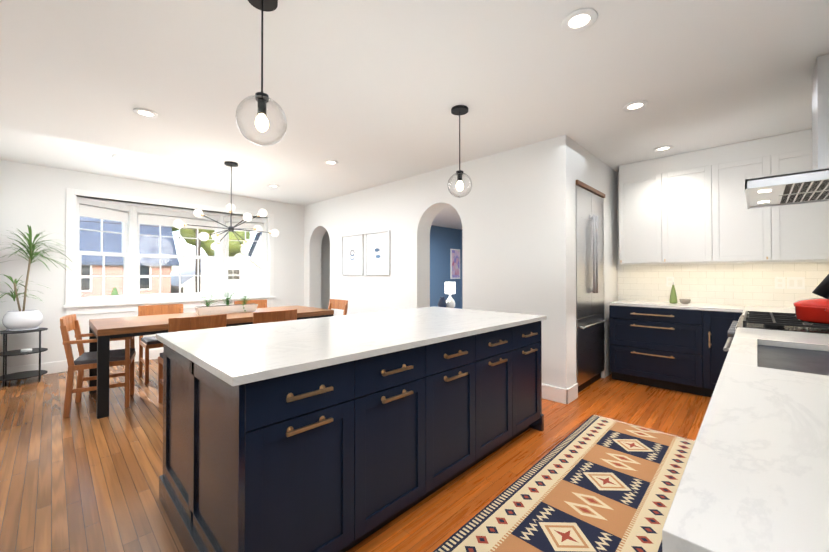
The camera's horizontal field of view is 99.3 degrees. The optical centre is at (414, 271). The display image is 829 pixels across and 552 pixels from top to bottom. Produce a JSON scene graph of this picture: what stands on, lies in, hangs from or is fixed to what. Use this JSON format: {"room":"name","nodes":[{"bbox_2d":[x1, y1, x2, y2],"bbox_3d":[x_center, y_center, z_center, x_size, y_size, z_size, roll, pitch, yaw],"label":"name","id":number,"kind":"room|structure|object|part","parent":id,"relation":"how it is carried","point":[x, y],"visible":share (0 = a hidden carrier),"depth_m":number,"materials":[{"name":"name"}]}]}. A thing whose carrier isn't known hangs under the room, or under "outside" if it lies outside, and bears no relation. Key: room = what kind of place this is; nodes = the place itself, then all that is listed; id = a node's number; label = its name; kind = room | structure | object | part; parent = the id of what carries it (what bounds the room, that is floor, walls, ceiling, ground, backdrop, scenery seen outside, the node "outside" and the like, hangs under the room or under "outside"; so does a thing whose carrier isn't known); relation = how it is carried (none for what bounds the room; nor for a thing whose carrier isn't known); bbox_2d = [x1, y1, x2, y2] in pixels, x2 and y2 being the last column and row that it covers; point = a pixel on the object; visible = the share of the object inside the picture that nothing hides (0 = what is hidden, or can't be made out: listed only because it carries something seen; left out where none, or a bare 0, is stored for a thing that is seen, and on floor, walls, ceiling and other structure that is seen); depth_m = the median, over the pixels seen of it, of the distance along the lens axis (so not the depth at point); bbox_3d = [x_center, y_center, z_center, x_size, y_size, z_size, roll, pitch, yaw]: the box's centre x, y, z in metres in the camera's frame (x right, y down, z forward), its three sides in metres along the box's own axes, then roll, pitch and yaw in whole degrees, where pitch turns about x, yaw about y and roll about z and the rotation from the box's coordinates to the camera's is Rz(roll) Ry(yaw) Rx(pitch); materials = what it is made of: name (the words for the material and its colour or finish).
{"room":"kitchen","nodes":[
{"label":"kitchen","id":0,"kind":"room"},
{"bbox_2d":[77,195,264,217],"bbox_3d":[-3.756,-1.149,5.724,0.589,0.315,2.570,0,-1,44],"label":"ceiling","id":1,"kind":"structure","parent":0,"point":[138,204],"depth_m":5.54,"materials":[{"name":"white paint"}]},
{"bbox_2d":[0,160,459,367],"bbox_3d":[-1.835,0.007,7.375,0.150,2.600,9.290,0,-1,44],"label":"wall","id":2,"kind":"structure","parent":0,"point":[33,196],"depth_m":4.52,"materials":[{"name":"white paint"}]},
{"bbox_2d":[63,296,274,307],"bbox_3d":[-3.707,0.459,5.663,0.545,0.032,2.760,0,-1,44],"label":"window sill","id":3,"kind":"structure","parent":2,"relation":"attached to","point":[138,302],"depth_m":5.28,"materials":[{"name":"white wood"}]},
{"bbox_2d":[65,188,273,314],"bbox_3d":[-3.537,-0.248,5.504,0.018,1.640,2.720,0,-1,44],"label":"window frame","id":4,"kind":"structure","parent":2,"relation":"attached to","point":[69,273],"depth_m":4.87,"materials":[{"name":"white wood"}]},
{"bbox_2d":[73,195,269,304],"bbox_3d":[-3.745,-0.259,5.706,0.560,1.465,2.657,0,-1,44],"label":"bay window","id":5,"kind":"structure","parent":2,"relation":"in","point":[131,218],"depth_m":5.57,"materials":[{"name":"white wood"}]},
{"bbox_2d":[450,249,459,278],"bbox_3d":[1.204,-0.227,10.372,0.032,0.880,0.440,0,-1,44],"label":"framed picture","id":6,"kind":"object","parent":2,"relation":"attached to","point":[454,263],"visible":0.93,"depth_m":10.34,"materials":[{"name":"pink paper"}]},
{"bbox_2d":[0,359,710,551],"bbox_3d":[-0.438,1.306,3.707,7.250,0.060,5.990,0,-1,44],"label":"floor","id":7,"kind":"structure","parent":0,"point":[81,478],"depth_m":2.31,"materials":[{"name":"brown wood"}]},
{"bbox_2d":[0,328,47,386],"bbox_3d":[-4.542,0.980,4.085,0.400,0.600,0.400,0,-1,44],"label":"plant stand","id":8,"kind":"object","parent":7,"relation":"on","point":[5,376],"visible":0.9,"depth_m":4.05,"materials":[{"name":"grey metal"}]},
{"bbox_2d":[21,348,31,351],"bbox_3d":[-4.485,0.909,4.073,0.090,0.030,0.090,0,-1,44],"label":"router","id":9,"kind":"object","parent":8,"relation":"on","point":[27,350],"visible":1,"depth_m":4.05,"materials":[{"name":"white plastic"}]},
{"bbox_2d":[0,225,81,331],"bbox_3d":[-4.363,0.071,4.125,0.700,1.214,0.712,0,-1,44],"label":"potted plant","id":10,"kind":"object","parent":8,"relation":"on","point":[20,320],"visible":0.98,"depth_m":4.06,"materials":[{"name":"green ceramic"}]},
{"bbox_2d":[60,314,135,417],"bbox_3d":[-3.006,0.843,3.367,0.524,0.860,0.472,0,-1,-34],"label":"chair","id":11,"kind":"object","parent":7,"relation":"on","point":[88,360],"visible":0.94,"depth_m":3.29,"materials":[{"name":"brown wood"}]},
{"bbox_2d":[138,304,182,383],"bbox_3d":[-3.072,0.852,4.339,0.514,0.860,0.472,0,-1,44],"label":"chair","id":12,"kind":"object","parent":7,"relation":"on","point":[147,343],"visible":0.5,"depth_m":4.29,"materials":[{"name":"brown wood"}]},
{"bbox_2d":[158,314,226,402],"bbox_3d":[-2.158,0.844,3.423,0.514,0.860,0.472,0,-1,44],"label":"chair","id":13,"kind":"object","parent":7,"relation":"on","point":[194,323],"visible":0.44,"depth_m":3.29,"materials":[{"name":"brown wood"}]},
{"bbox_2d":[89,305,333,418],"bbox_3d":[-2.267,0.896,4.232,1.000,0.770,2.370,0,-1,44],"label":"dining table","id":14,"kind":"object","parent":7,"relation":"on","point":[104,331],"visible":0.73,"depth_m":3.38,"materials":[{"name":"brown wood"}]},
{"bbox_2d":[195,291,257,315],"bbox_3d":[-2.283,0.375,4.315,0.164,0.271,0.680,0,-1,44],"label":"planter","id":15,"kind":"object","parent":14,"relation":"on","point":[208,309],"visible":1,"depth_m":4.28,"materials":[{"name":"white ceramic"}]},
{"bbox_2d":[234,299,266,307],"bbox_3d":[-2.299,0.858,5.135,0.514,0.860,0.472,0,-1,44],"label":"chair","id":16,"kind":"object","parent":7,"relation":"on","point":[262,303],"visible":0.1,"depth_m":5.37,"materials":[{"name":"brown wood"}]},
{"bbox_2d":[253,309,296,323],"bbox_3d":[-1.628,0.848,3.898,0.514,0.860,0.472,0,-1,44],"label":"chair","id":17,"kind":"object","parent":7,"relation":"on","point":[272,316],"visible":0.23,"depth_m":3.70,"materials":[{"name":"brown wood"}]},
{"bbox_2d":[328,299,347,314],"bbox_3d":[-1.315,0.859,5.241,0.472,0.860,0.514,0,-1,44],"label":"end chair","id":18,"kind":"object","parent":7,"relation":"on","point":[338,304],"visible":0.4,"depth_m":5.42,"materials":[{"name":"brown wood"}]},
{"bbox_2d":[159,318,546,551],"bbox_3d":[-0.183,0.822,2.383,1.190,0.886,2.328,0,-1,44],"label":"kitchen island","id":19,"kind":"object","parent":7,"relation":"on","point":[343,433],"depth_m":1.55,"materials":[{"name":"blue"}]},
{"bbox_2d":[156,306,546,385],"bbox_3d":[-0.192,0.365,2.396,1.200,0.030,2.360,0,-1,44],"label":"island countertop","id":20,"kind":"structure","parent":19,"relation":"on","point":[231,354],"depth_m":1.85,"materials":[{"name":"white stone"}]},
{"bbox_2d":[433,415,694,551],"bbox_3d":[0.796,1.255,1.749,0.780,0.007,3.090,0,-1,44],"label":"rug","id":21,"kind":"object","parent":7,"relation":"on","point":[594,483],"visible":0.83,"depth_m":1.95,"materials":[{"name":"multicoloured fabric"}]},
{"bbox_2d":[576,180,607,392],"bbox_3d":[1.719,0.174,4.152,0.798,2.212,0.916,0,-1,44],"label":"fridge","id":22,"kind":"object","parent":7,"relation":"on","point":[590,351],"depth_m":3.85,"materials":[{"name":"silver metal"}]},
{"bbox_2d":[609,304,700,394],"bbox_3d":[2.838,0.837,4.053,0.915,0.886,0.623,0,-1,44],"label":"base cabinet","id":23,"kind":"object","parent":7,"relation":"on","point":[678,346],"depth_m":3.83,"materials":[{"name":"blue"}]},
{"bbox_2d":[609,300,744,311],"bbox_3d":[2.923,0.378,3.971,1.165,0.030,0.628,0,-1,44],"label":"countertop","id":24,"kind":"structure","parent":23,"relation":"on","point":[652,304],"depth_m":3.77,"materials":[{"name":"white stone"}]},
{"bbox_2d":[669,282,676,302],"bbox_3d":[2.980,0.241,4.056,0.076,0.244,0.076,0,-1,44],"label":"bottle","id":25,"kind":"object","parent":24,"relation":"on","point":[673,297],"visible":1,"depth_m":4.04,"materials":[{"name":"green glass"}]},
{"bbox_2d":[679,299,690,303],"bbox_3d":[3.038,0.336,3.957,0.104,0.052,0.104,0,-1,44],"label":"bowl","id":26,"kind":"object","parent":24,"relation":"on","point":[684,301],"visible":1,"depth_m":3.93,"materials":[{"name":"beige ceramic"}]},
{"bbox_2d":[701,308,732,396],"bbox_3d":[3.231,0.834,3.672,0.298,0.886,0.623,0,-1,44],"label":"base cabinet","id":27,"kind":"object","parent":7,"relation":"on","point":[716,323],"depth_m":3.50,"materials":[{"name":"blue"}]},
{"bbox_2d":[741,305,795,315],"bbox_3d":[3.335,0.371,3.103,0.635,0.030,1.299,0,-1,44],"label":"countertop","id":28,"kind":"structure","parent":27,"relation":"on","point":[747,307],"depth_m":3.33,"materials":[{"name":"white stone"}]},
{"bbox_2d":[723,311,828,350],"bbox_3d":[2.542,0.787,2.339,0.702,0.955,0.890,0,-1,44],"label":"range","id":29,"kind":"object","parent":7,"relation":"on","point":[773,321],"visible":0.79,"depth_m":2.23,"materials":[{"name":"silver metal"}]},
{"bbox_2d":[793,298,828,323],"bbox_3d":[2.541,0.217,2.140,0.330,0.180,0.360,0,-1,44],"label":"pot","id":30,"kind":"object","parent":29,"relation":"on","point":[815,310],"visible":0.94,"depth_m":2.12,"materials":[{"name":"red metal"}]},
{"bbox_2d":[0,0,828,228],"bbox_3d":[0.712,-1.373,4.914,7.250,0.120,9.290,0,-1,44],"label":"ceiling","id":31,"kind":"structure","parent":0,"point":[365,94],"depth_m":2.50,"materials":[{"name":"white paint"}]},
{"bbox_2d":[133,108,158,117],"bbox_3d":[-2.248,-1.325,2.950,0.175,0.008,0.175,0,0,-1],"label":"recessed light","id":32,"kind":"object","parent":31,"relation":"in","point":[142,112],"depth_m":2.94,"materials":[{"name":"white"}]},
{"bbox_2d":[173,161,278,253],"bbox_3d":[-2.232,-0.768,4.277,0.784,1.100,1.143,0,-1,44],"label":"sputnik chandelier","id":33,"kind":"object","parent":31,"relation":"hanging from","point":[215,246],"visible":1,"depth_m":4.27,"materials":[{"name":"white glass"}]},
{"bbox_2d":[235,0,286,145],"bbox_3d":[-0.741,-0.978,1.714,0.230,0.724,0.230,0,-1,44],"label":"globe pendant light","id":34,"kind":"object","parent":31,"relation":"hanging from","point":[261,121],"visible":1,"depth_m":1.71,"materials":[{"name":"clear glass"}]},
{"bbox_2d":[267,184,279,187],"bbox_3d":[-2.152,-1.305,5.374,0.175,0.008,0.175,0,0,-1],"label":"recessed light","id":35,"kind":"object","parent":31,"relation":"in","point":[270,185],"depth_m":5.38,"materials":[{"name":"white"}]},
{"bbox_2d":[324,160,337,164],"bbox_3d":[-1.004,-1.314,4.245,0.175,0.008,0.175,0,0,-1],"label":"recessed light","id":36,"kind":"object","parent":31,"relation":"in","point":[330,162],"depth_m":4.25,"materials":[{"name":"white"}]},
{"bbox_2d":[448,105,471,197],"bbox_3d":[0.370,-0.968,2.879,0.200,0.723,0.200,0,-1,44],"label":"globe pendant light","id":37,"kind":"object","parent":31,"relation":"hanging from","point":[458,110],"visible":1,"depth_m":2.86,"materials":[{"name":"clear glass"}]},
{"bbox_2d":[561,8,597,32],"bbox_3d":[0.876,-1.334,1.874,0.175,0.008,0.175,0,0,-1],"label":"recessed light","id":38,"kind":"object","parent":31,"relation":"in","point":[578,20],"depth_m":1.87,"materials":[{"name":"white"}]},
{"bbox_2d":[623,100,647,110],"bbox_3d":[1.767,-1.326,2.821,0.175,0.008,0.175,0,0,-1],"label":"recessed light","id":39,"kind":"object","parent":31,"relation":"in","point":[636,105],"depth_m":2.81,"materials":[{"name":"white plastic"}]},
{"bbox_2d":[654,145,672,151],"bbox_3d":[2.666,-1.318,3.775,0.175,0.008,0.175,0,0,-1],"label":"recessed light","id":40,"kind":"object","parent":31,"relation":"in","point":[662,148],"depth_m":3.77,"materials":[{"name":"white plastic"}]},
{"bbox_2d":[304,135,575,388],"bbox_3d":[-0.262,-0.011,5.256,5.060,2.600,0.260,0,-1,44],"label":"wall","id":41,"kind":"structure","parent":0,"point":[515,208],"depth_m":4.02,"materials":[{"name":"white paint"}]},
{"bbox_2d":[342,234,362,274],"bbox_3d":[-1.024,-0.271,5.796,0.569,0.650,0.022,0,-1,44],"label":"picture frame","id":42,"kind":"object","parent":41,"relation":"attached to","point":[359,237],"depth_m":5.79,"materials":[{"name":"silver metal"}]},
{"bbox_2d":[346,241,358,268],"bbox_3d":[-1.023,-0.271,5.798,0.369,0.450,0.001,0,-1,44],"label":"picture","id":43,"kind":"object","parent":42,"relation":"in","point":[352,255],"visible":1,"depth_m":5.79},
{"bbox_2d":[365,231,389,274],"bbox_3d":[-0.565,-0.275,5.350,0.556,0.650,0.022,0,-1,44],"label":"picture frame","id":44,"kind":"object","parent":41,"relation":"attached to","point":[368,238],"depth_m":5.35,"materials":[{"name":"silver metal"}]},
{"bbox_3d":[-0.563,-0.275,5.351,0.356,0.450,0.001,0,-1,44],"label":"art picture","id":45,"kind":"part","parent":44,"relation":"part of"},
{"bbox_2d":[460,229,462,308],"bbox_3d":[2.895,0.023,9.152,4.140,2.600,0.150,0,-1,44],"label":"wall","id":46,"kind":"structure","parent":0,"point":[461,297],"depth_m":10.51,"materials":[{"name":"blue"}]},
{"bbox_2d":[575,142,617,377],"bbox_3d":[3.038,-0.007,5.675,0.910,2.600,4.940,0,-1,44],"label":"wall","id":47,"kind":"structure","parent":0,"point":[594,172],"depth_m":4.33,"materials":[{"name":"white paint"}]},
{"bbox_2d":[617,172,619,300],"bbox_3d":[3.131,-0.018,4.322,2.630,2.600,0.150,0,-1,44],"label":"wall","id":48,"kind":"structure","parent":0,"point":[618,218],"depth_m":4.65,"materials":[{"name":"white paint"}]},
{"bbox_2d":[619,159,654,264],"bbox_3d":[2.815,-0.707,4.298,0.499,1.216,0.326,0,-1,44],"label":"upper cabinet","id":49,"kind":"object","parent":48,"relation":"attached to","point":[636,180],"depth_m":4.22,"materials":[{"name":"white wood"}]},
{"bbox_2d":[655,150,702,263],"bbox_3d":[3.111,-0.710,4.010,0.555,1.216,0.326,0,-1,44],"label":"upper cabinet","id":50,"kind":"object","parent":48,"relation":"attached to","point":[688,208],"depth_m":3.94,"materials":[{"name":"white wood"}]},
{"bbox_2d":[617,261,828,306],"bbox_3d":[3.349,0.131,3.999,1.868,0.465,0.007,0,-1,44],"label":"tile backsplash","id":51,"kind":"structure","parent":48,"relation":"attached to","point":[751,283],"depth_m":3.91,"materials":[{"name":"beige tile"}]},
{"bbox_2d":[666,277,673,286],"bbox_3d":[3.082,0.121,4.248,0.075,0.120,0.006,0,-1,44],"label":"electrical outlet plate","id":52,"kind":"object","parent":51,"relation":"attached to","point":[669,280],"depth_m":4.25,"materials":[{"name":"white plastic"}]},
{"bbox_2d":[775,277,804,288],"bbox_3d":[3.791,0.116,3.560,0.201,0.114,0.006,0,-1,44],"label":"electrical outlet plate","id":53,"kind":"object","parent":51,"relation":"attached to","point":[795,282],"depth_m":3.55,"materials":[{"name":"white plastic"}]},
{"bbox_2d":[703,139,762,262],"bbox_3d":[3.428,-0.712,3.703,0.555,1.216,0.326,0,-1,44],"label":"upper cabinet","id":54,"kind":"object","parent":48,"relation":"attached to","point":[730,229],"depth_m":3.64,"materials":[{"name":"white wood"}]},
{"bbox_2d":[759,129,828,261],"bbox_3d":[3.724,-0.715,3.415,0.499,1.216,0.326,0,-1,44],"label":"upper cabinet","id":55,"kind":"object","parent":48,"relation":"attached to","point":[796,232],"depth_m":3.34,"materials":[{"name":"white wood"}]},
{"bbox_2d":[662,327,828,551],"bbox_3d":[1.402,0.354,1.114,0.635,0.030,2.454,0,-1,44],"label":"countertop","id":56,"kind":"structure","parent":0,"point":[755,478],"depth_m":0.61,"materials":[{"name":"white stone"}]},
{"bbox_2d":[812,274,828,298],"bbox_3d":[1.768,0.096,1.330,0.363,0.488,0.132,0,-1,44],"label":"faucet","id":57,"kind":"object","parent":56,"relation":"on","point":[821,289],"visible":1,"depth_m":1.39,"materials":[{"name":"black metal"}]},
{"bbox_2d":[758,343,828,374],"bbox_3d":[1.626,0.813,1.323,0.610,0.886,1.339,0,-1,44],"label":"sink","id":58,"kind":"object","parent":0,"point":[769,354],"depth_m":1.53,"materials":[{"name":"grey metal"}]},
{"bbox_3d":[1.223,1.338,7.426,4.450,0.060,4.940,0,-1,44],"label":"floor","id":59,"kind":"structure","parent":0,"visible":0},
{"bbox_3d":[0.569,0.971,5.945,0.520,0.651,0.520,0,-1,44],"label":"side table","id":60,"kind":"object","parent":59,"relation":"on","visible":0},
{"bbox_2d":[438,297,446,306],"bbox_3d":[0.464,0.534,5.870,0.150,0.220,0.150,0,-1,44],"label":"vase","id":61,"kind":"object","parent":60,"relation":"on","point":[442,302],"visible":0.71,"depth_m":5.82,"materials":[{"name":"blue ceramic"}]},
{"bbox_2d":[445,282,454,307],"bbox_3d":[0.604,0.410,5.986,0.180,0.470,0.180,0,-1,44],"label":"lamp","id":62,"kind":"object","parent":60,"relation":"on","point":[450,290],"visible":0.77,"depth_m":5.91,"materials":[{"name":"white ceramic"}]},
{"bbox_3d":[2.153,-0.044,1.306,0.170,2.600,5.840,0,-1,44],"label":"wall","id":63,"kind":"structure","parent":0,"visible":0},
{"bbox_2d":[745,54,828,208],"bbox_3d":[2.583,-0.921,2.311,0.596,0.821,0.910,0,-1,44],"label":"range hood","id":64,"kind":"object","parent":63,"relation":"attached to","point":[812,186],"visible":1,"depth_m":2.18,"materials":[{"name":"silver metal"}]},
{"label":"outside","id":65,"kind":"structure","parent":0,"visible":0},
{"bbox_3d":[-38.669,3.423,51.486,112.500,0.320,140.000,0,-1,44],"label":"ground","id":66,"kind":"structure","parent":65,"visible":0},
{"bbox_2d":[79,216,178,296],"bbox_3d":[-21.275,-1.445,18.842,7.700,8.900,13.150,0,-1,44],"label":"brick house","id":67,"kind":"structure","parent":66,"relation":"on","point":[147,264],"depth_m":19.62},
{"bbox_2d":[80,220,257,295],"bbox_3d":[-21.669,-6.782,28.087,34.096,19.754,70.000,0,-1,44],"label":"trees","id":68,"kind":"object","parent":66,"relation":"on","point":[204,246],"depth_m":18.95,"materials":[{"name":"green plant"}]},
{"bbox_2d":[171,232,261,292],"bbox_3d":[-12.770,-0.511,33.367,11.650,7.280,18.650,0,-1,44],"label":"house","id":69,"kind":"structure","parent":66,"relation":"on","point":[238,267],"depth_m":25.48,"materials":[{"name":"white"}]},
{"bbox_3d":[-2.419,-0.042,1.572,7.100,2.600,0.150,0,-1,44],"label":"wall","id":70,"kind":"structure","parent":0,"visible":0},
{"bbox_2d":[0,348,162,375],"bbox_3d":[-3.524,1.219,5.507,0.016,0.145,3.910,0,-1,44],"label":"baseboard","id":71,"kind":"structure","parent":70,"relation":"attached to","point":[57,366],"depth_m":4.44,"materials":[{"name":"white wood"}]},
{"bbox_2d":[542,384,569,404],"bbox_3d":[1.021,1.205,3.806,1.246,0.145,0.016,0,-1,44],"label":"baseboard","id":72,"kind":"structure","parent":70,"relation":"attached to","point":[561,395],"depth_m":3.44,"materials":[{"name":"white wood"}]},
{"bbox_2d":[569,383,577,398],"bbox_3d":[1.334,1.205,3.884,0.906,0.145,0.020,0,-1,44],"label":"baseboard","id":73,"kind":"structure","parent":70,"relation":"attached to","point":[573,389],"depth_m":3.50,"materials":[{"name":"white wood"}]}
]}

